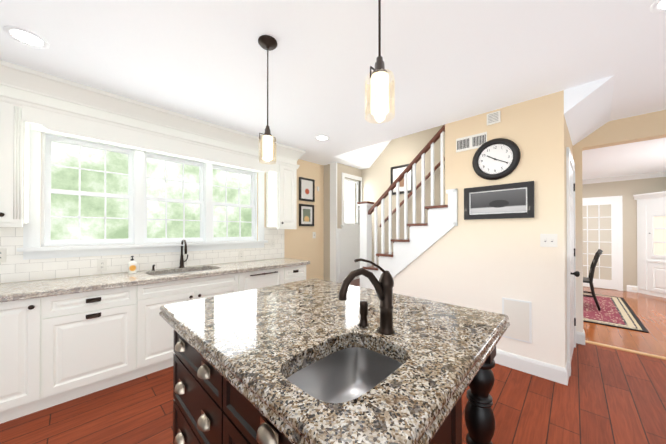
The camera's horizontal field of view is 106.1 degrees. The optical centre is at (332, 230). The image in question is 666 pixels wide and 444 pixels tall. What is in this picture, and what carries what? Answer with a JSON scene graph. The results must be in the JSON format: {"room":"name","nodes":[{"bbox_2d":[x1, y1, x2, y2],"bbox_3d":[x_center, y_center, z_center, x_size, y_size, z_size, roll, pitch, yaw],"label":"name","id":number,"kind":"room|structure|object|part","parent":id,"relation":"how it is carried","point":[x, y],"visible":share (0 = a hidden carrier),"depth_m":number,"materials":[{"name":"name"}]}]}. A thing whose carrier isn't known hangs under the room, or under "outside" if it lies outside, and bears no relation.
{"room":"kitchen","nodes":[
{"label":"kitchen","id":0,"kind":"room"},
{"bbox_2d":[0,133,323,283],"bbox_3d":[-2.460,0.059,2.448,0.150,2.580,6.730,0,0,44],"label":"wall","id":1,"kind":"structure","parent":0,"point":[301,243],"depth_m":4.46,"materials":[{"name":"beige paint"}]},
{"bbox_2d":[0,60,27,223],"bbox_3d":[-2.682,-0.643,1.869,0.329,1.178,0.512,0,0,44],"label":"upper cabinet","id":2,"kind":"object","parent":1,"relation":"attached to","point":[13,80],"depth_m":1.90,"materials":[{"name":"white paint"}]},
{"bbox_2d":[0,227,283,282],"bbox_3d":[-2.764,0.192,2.018,0.008,0.490,5.690,0,0,44],"label":"tile backsplash","id":3,"kind":"structure","parent":1,"relation":"attached to","point":[15,267],"depth_m":2.53,"materials":[{"name":"white tile"}]},
{"bbox_2d":[0,248,6,261],"bbox_3d":[-2.740,0.207,2.029,0.009,0.115,0.115,0,0,44],"label":"outlet","id":4,"kind":"object","parent":3,"relation":"attached to","point":[3,251],"depth_m":2.06,"materials":[{"name":"white plastic"}]},
{"bbox_2d":[97,259,106,270],"bbox_3d":[-2.296,0.349,2.489,0.009,0.115,0.070,0,0,44],"label":"outlet","id":5,"kind":"object","parent":3,"relation":"attached to","point":[101,264],"depth_m":2.49,"materials":[{"name":"white plastic"}]},
{"bbox_2d":[17,123,267,259],"bbox_3d":[-1.871,-0.355,2.994,0.205,1.225,2.360,0,0,44],"label":"kitchen window","id":6,"kind":"structure","parent":1,"relation":"in","point":[137,197],"depth_m":2.70,"materials":[{"name":"white paint"}]},
{"bbox_2d":[28,68,279,227],"bbox_3d":[-1.715,-0.638,2.873,0.329,1.178,2.400,0,0,44],"label":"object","id":7,"kind":"object","parent":1,"relation":"attached to","point":[49,102],"depth_m":2.44,"materials":[{"name":"white paint"}]},
{"bbox_2d":[280,144,299,227],"bbox_3d":[-0.773,-0.632,3.850,0.318,1.178,0.315,0,0,44],"label":"upper cabinet","id":8,"kind":"object","parent":1,"relation":"attached to","point":[289,157],"depth_m":3.73,"materials":[{"name":"white paint"}]},
{"bbox_2d":[324,164,329,280],"bbox_3d":[-0.064,0.071,4.708,0.170,2.580,0.150,0,0,44],"label":"wall","id":9,"kind":"structure","parent":0,"point":[327,222],"depth_m":4.65,"materials":[{"name":"beige paint"}]},
{"bbox_2d":[0,343,665,443],"bbox_3d":[0.353,1.367,0.324,7.200,0.060,7.580,0,0,44],"label":"floor","id":10,"kind":"structure","parent":0,"point":[606,395],"depth_m":1.87,"materials":[{"name":"wood"}]},
{"bbox_2d":[0,311,47,423],"bbox_3d":[-2.489,1.036,1.856,0.598,0.620,0.455,0,0,44],"label":"base cabinet","id":11,"kind":"object","parent":10,"relation":"on","point":[21,336],"depth_m":1.76,"materials":[{"name":"white paint"}]},
{"bbox_2d":[44,299,139,408],"bbox_3d":[-2.140,1.038,2.218,0.598,0.620,0.550,0,0,44],"label":"base cabinet","id":12,"kind":"object","parent":10,"relation":"on","point":[62,340],"depth_m":2.00,"materials":[{"name":"white paint"}]},
{"bbox_2d":[0,259,309,302],"bbox_3d":[-2.530,0.458,1.784,0.645,0.045,5.702,0,0,44],"label":"countertop","id":13,"kind":"structure","parent":12,"relation":"on","point":[37,289],"depth_m":2.22,"materials":[{"name":"grey stone"}]},
{"bbox_2d":[140,267,223,302],"bbox_3d":[-1.628,0.581,2.761,0.391,0.214,0.710,0,0,44],"label":"sink","id":14,"kind":"object","parent":13,"relation":"in","point":[154,292],"depth_m":2.48,"materials":[{"name":"white ceramic"}]},
{"bbox_2d":[179,239,187,266],"bbox_3d":[-1.723,0.274,2.922,0.194,0.336,0.097,0,0,44],"label":"faucet","id":15,"kind":"object","parent":13,"relation":"on","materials":[{"name":"black metal"}]},
{"bbox_2d":[132,287,239,376],"bbox_3d":[-1.626,1.041,2.753,0.598,0.620,0.935,0,0,44],"label":"base cabinet","id":16,"kind":"object","parent":10,"relation":"on","point":[156,335],"depth_m":2.32,"materials":[{"name":"white paint"}]},
{"bbox_2d":[224,279,283,290],"bbox_3d":[-1.083,1.044,3.317,0.598,0.620,0.630,0,0,44],"label":"base cabinet","id":17,"kind":"object","parent":10,"relation":"on","point":[245,284],"depth_m":2.99,"materials":[{"name":"white paint"}]},
{"bbox_2d":[268,275,305,283],"bbox_3d":[-0.731,1.046,3.683,0.598,0.620,0.385,0,0,44],"label":"base cabinet","id":18,"kind":"object","parent":10,"relation":"on","point":[284,279],"depth_m":3.32,"materials":[{"name":"white paint"}]},
{"bbox_2d":[173,330,495,443],"bbox_3d":[-0.057,0.918,1.349,1.398,0.851,1.142,0,0,44],"label":"kitchen island","id":19,"kind":"object","parent":10,"relation":"on","point":[206,410],"depth_m":1.04,"materials":[{"name":"black wood"}]},
{"bbox_2d":[159,278,509,443],"bbox_3d":[-0.048,0.475,1.361,1.486,0.085,1.206,0,0,44],"label":"island countertop","id":20,"kind":"structure","parent":19,"relation":"on","point":[256,340],"depth_m":0.92,"materials":[{"name":"grey stone"}]},
{"bbox_2d":[335,258,398,337],"bbox_3d":[0.129,0.273,1.036,0.173,0.317,0.244,0,0,44],"label":"faucet","id":21,"kind":"object","parent":20,"relation":"on","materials":[{"name":"brown metal"}]},
{"bbox_2d":[341,125,457,289],"bbox_3d":[1.107,0.051,3.607,2.737,2.610,1.307,0,0,44],"label":"staircase","id":22,"kind":"structure","parent":10,"relation":"on","point":[424,236],"depth_m":3.24,"materials":[{"name":"white paint"}]},
{"bbox_3d":[0.934,-0.744,3.322,1.105,1.024,0.068,0,0,44],"label":"handrail","id":23,"kind":"part","parent":22,"relation":"part of","materials":[{"name":"brown wood"}]},
{"bbox_2d":[585,340,665,359],"bbox_3d":[3.747,1.372,2.373,1.950,0.074,0.080,0,0,44],"label":"threshold","id":24,"kind":"object","parent":10,"relation":"on","point":[627,350],"depth_m":2.80,"materials":[{"name":"brown wood"}]},
{"bbox_2d":[0,0,665,179],"bbox_3d":[2.099,-2.499,1.871,7.600,2.530,12.200,0,0,44],"label":"ceiling","id":25,"kind":"structure","parent":0,"point":[447,61],"depth_m":1.81,"materials":[{"name":"white paint"}]},
{"bbox_2d":[3,26,49,48],"bbox_3d":[-1.963,-1.233,1.609,0.189,0.006,0.189,0,0,38],"label":"recessed light","id":26,"kind":"object","parent":25,"relation":"in","point":[26,37],"depth_m":1.60,"materials":[{"name":"white paint"}]},
{"bbox_2d":[258,35,276,163],"bbox_3d":[-0.429,-0.840,1.643,0.124,0.789,0.124,0,0,44],"label":"pendant light","id":27,"kind":"object","parent":25,"relation":"hanging from","point":[267,42],"visible":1,"depth_m":1.62,"materials":[{"name":"white glass"}]},
{"bbox_2d":[315,135,328,140],"bbox_3d":[-0.143,-1.223,3.327,0.189,0.006,0.189,0,0,38],"label":"recessed light","id":28,"kind":"object","parent":25,"relation":"in","point":[320,137],"depth_m":3.31,"materials":[{"name":"white paint"}]},
{"bbox_2d":[365,0,394,123],"bbox_3d":[0.175,-0.831,0.944,0.124,0.814,0.124,0,0,44],"label":"pendant light","id":29,"kind":"object","parent":25,"relation":"hanging from","point":[380,91],"visible":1,"depth_m":0.92,"materials":[{"name":"white glass"}]},
{"bbox_2d":[650,0,665,12],"bbox_3d":[1.834,-1.234,1.329,0.189,0.006,0.189,0,0,20],"label":"recessed light","id":30,"kind":"object","parent":25,"relation":"in","point":[659,6],"depth_m":1.38,"materials":[{"name":"white paint"}]},
{"bbox_2d":[337,163,361,228],"bbox_3d":[0.319,0.072,4.874,0.150,2.580,0.920,0,0,44],"label":"wall","id":31,"kind":"structure","parent":0,"point":[341,168],"depth_m":4.60,"materials":[{"name":"beige paint"}]},
{"bbox_2d":[330,162,359,282],"bbox_3d":[0.270,0.072,4.795,0.170,2.580,0.762,0,0,44],"label":"trim","id":32,"kind":"structure","parent":31,"relation":"attached to","point":[344,249],"depth_m":4.56,"materials":[{"name":"white paint"}]},
{"bbox_2d":[341,172,361,228],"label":"window","id":33,"kind":"structure","parent":31,"relation":"in","point":[344,225],"depth_m":4.82,"materials":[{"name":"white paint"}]},
{"bbox_2d":[362,125,444,262],"bbox_3d":[1.660,-1.242,4.076,2.900,5.200,0.120,0,0,44],"label":"wall","id":34,"kind":"structure","parent":0,"point":[376,175],"depth_m":4.43,"materials":[{"name":"beige paint"}]},
{"bbox_2d":[391,164,412,194],"bbox_3d":[1.212,-0.890,4.401,0.440,0.500,0.025,0,0,44],"label":"framed picture","id":35,"kind":"object","parent":34,"relation":"attached to","point":[396,171],"visible":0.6,"depth_m":4.41,"materials":[{"name":"black"}]},
{"bbox_2d":[380,157,444,226],"bbox_3d":[1.690,-1.054,3.905,2.220,1.982,0.080,0,0,44],"label":"railing","id":36,"kind":"object","parent":34,"relation":"attached to","point":[417,187],"visible":0.25,"depth_m":4.17,"materials":[{"name":"brown wood"}]},
{"bbox_2d":[393,90,564,367],"bbox_3d":[1.312,0.062,2.975,2.115,2.580,0.120,0,0,44],"label":"wall","id":37,"kind":"structure","parent":0,"point":[484,264],"depth_m":2.45,"materials":[{"name":"beige paint"}]},
{"bbox_2d":[472,138,520,179],"bbox_3d":[1.645,-0.721,2.543,0.418,0.418,0.045,0,0,44],"label":"wall clock","id":38,"kind":"object","parent":37,"relation":"attached to","point":[497,158],"visible":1,"depth_m":2.53,"materials":[{"name":"white plastic"}]},
{"bbox_2d":[464,181,533,219],"bbox_3d":[1.657,-0.285,2.538,0.600,0.340,0.030,0,0,44],"label":"framed picture","id":39,"kind":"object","parent":37,"relation":"attached to","point":[510,200],"depth_m":2.51,"materials":[{"name":"black wood"}]},
{"bbox_2d":[502,297,531,343],"bbox_3d":[1.778,0.869,2.428,0.230,0.390,0.014,0,0,44],"label":"access panel","id":40,"kind":"object","parent":37,"relation":"attached to","point":[518,313],"depth_m":2.41,"materials":[{"name":"white plastic"}]},
{"bbox_2d":[494,349,568,385],"bbox_3d":[1.223,1.282,2.959,2.260,0.140,0.016,0,0,44],"label":"baseboard","id":41,"kind":"structure","parent":37,"relation":"attached to","point":[554,373],"depth_m":2.33,"materials":[{"name":"white paint"}]},
{"bbox_2d":[540,234,556,246],"bbox_3d":[1.949,0.095,2.266,0.110,0.111,0.016,0,0,44],"label":"light switch","id":42,"kind":"object","parent":37,"relation":"attached to","point":[548,240],"visible":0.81,"depth_m":2.26,"materials":[{"name":"white plastic"}]},
{"bbox_2d":[564,116,572,365],"bbox_3d":[2.426,-1.250,2.663,0.174,5.200,1.204,0,0,44],"label":"wall","id":43,"kind":"structure","parent":0,"point":[567,141],"depth_m":2.30,"materials":[{"name":"beige paint"}]},
{"bbox_2d":[566,147,579,375],"bbox_3d":[2.522,0.290,2.627,0.087,2.120,0.920,0,0,44],"label":"closet door","id":44,"kind":"structure","parent":43,"relation":"in","point":[572,273],"depth_m":2.49,"materials":[{"name":"white paint"}]},
{"bbox_2d":[564,75,614,145],"bbox_3d":[2.571,-1.126,2.510,0.354,0.210,1.212,0,0,44],"label":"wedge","id":45,"kind":"object","parent":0,"point":[587,109],"visible":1,"depth_m":2.29,"materials":[{"name":"white paint"}]},
{"bbox_2d":[573,110,665,331],"bbox_3d":[3.086,0.062,2.955,6.900,2.580,0.150,0,0,44],"label":"wall","id":46,"kind":"structure","parent":0,"point":[644,127],"depth_m":2.87,"materials":[{"name":"beige paint"}]},
{"bbox_2d":[582,177,665,290],"bbox_3d":[6.262,0.079,6.004,7.350,2.580,0.150,0,0,44],"label":"wall","id":47,"kind":"structure","parent":0,"point":[626,190],"depth_m":5.57,"materials":[{"name":"beige paint"}]},
{"bbox_2d":[583,196,622,290],"bbox_3d":[6.186,0.296,5.952,0.920,2.145,0.022,0,0,44],"label":"french door","id":48,"kind":"structure","parent":47,"relation":"in","point":[603,224],"depth_m":5.83,"materials":[{"name":"white paint"}]},
{"bbox_2d":[582,171,665,183],"bbox_3d":[5.523,-1.158,6.562,5.220,0.100,0.080,0,0,44],"label":"crown molding","id":49,"kind":"structure","parent":47,"relation":"attached to","point":[628,177],"depth_m":5.56,"materials":[{"name":"white paint"}]},
{"bbox_2d":[627,285,636,291],"bbox_3d":[5.174,1.304,6.929,4.190,0.140,0.016,0,0,44],"label":"baseboard","id":50,"kind":"structure","parent":47,"relation":"attached to","point":[629,288],"depth_m":5.55,"materials":[{"name":"white paint"}]},
{"bbox_2d":[583,287,665,356],"bbox_3d":[4.863,1.390,4.506,7.300,0.060,4.540,0,0,44],"label":"floor","id":51,"kind":"structure","parent":0,"point":[649,311],"depth_m":3.41,"materials":[{"name":"brown wood"}]},
{"bbox_2d":[583,293,648,332],"bbox_3d":[4.049,1.357,5.045,2.580,0.012,2.390,0,0,44],"label":"dining rug","id":52,"kind":"object","parent":51,"relation":"on","point":[617,312],"visible":0.29,"depth_m":4.04,"materials":[{"name":"red fabric"}]},
{"bbox_2d":[583,249,602,310],"bbox_3d":[4.422,0.841,4.502,0.574,1.012,0.444,0,0,44],"label":"dining chair","id":53,"kind":"object","parent":52,"relation":"on","point":[589,279],"visible":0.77,"depth_m":4.24,"materials":[{"name":"black wood"}]},
{"bbox_2d":[633,191,665,297],"bbox_3d":[6.651,0.292,4.766,1.092,2.140,1.073,0,0,44],"label":"tall cabinet","id":54,"kind":"object","parent":51,"relation":"on","point":[651,243],"visible":1,"depth_m":5.23,"materials":[{"name":"white paint"}]},
{"label":"outside","id":55,"kind":"structure","parent":0,"visible":0},
{"bbox_2d":[51,141,251,239],"bbox_3d":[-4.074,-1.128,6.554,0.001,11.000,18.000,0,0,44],"label":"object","id":56,"kind":"structure","parent":55,"point":[63,154],"depth_m":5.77,"materials":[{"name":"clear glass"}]}
]}

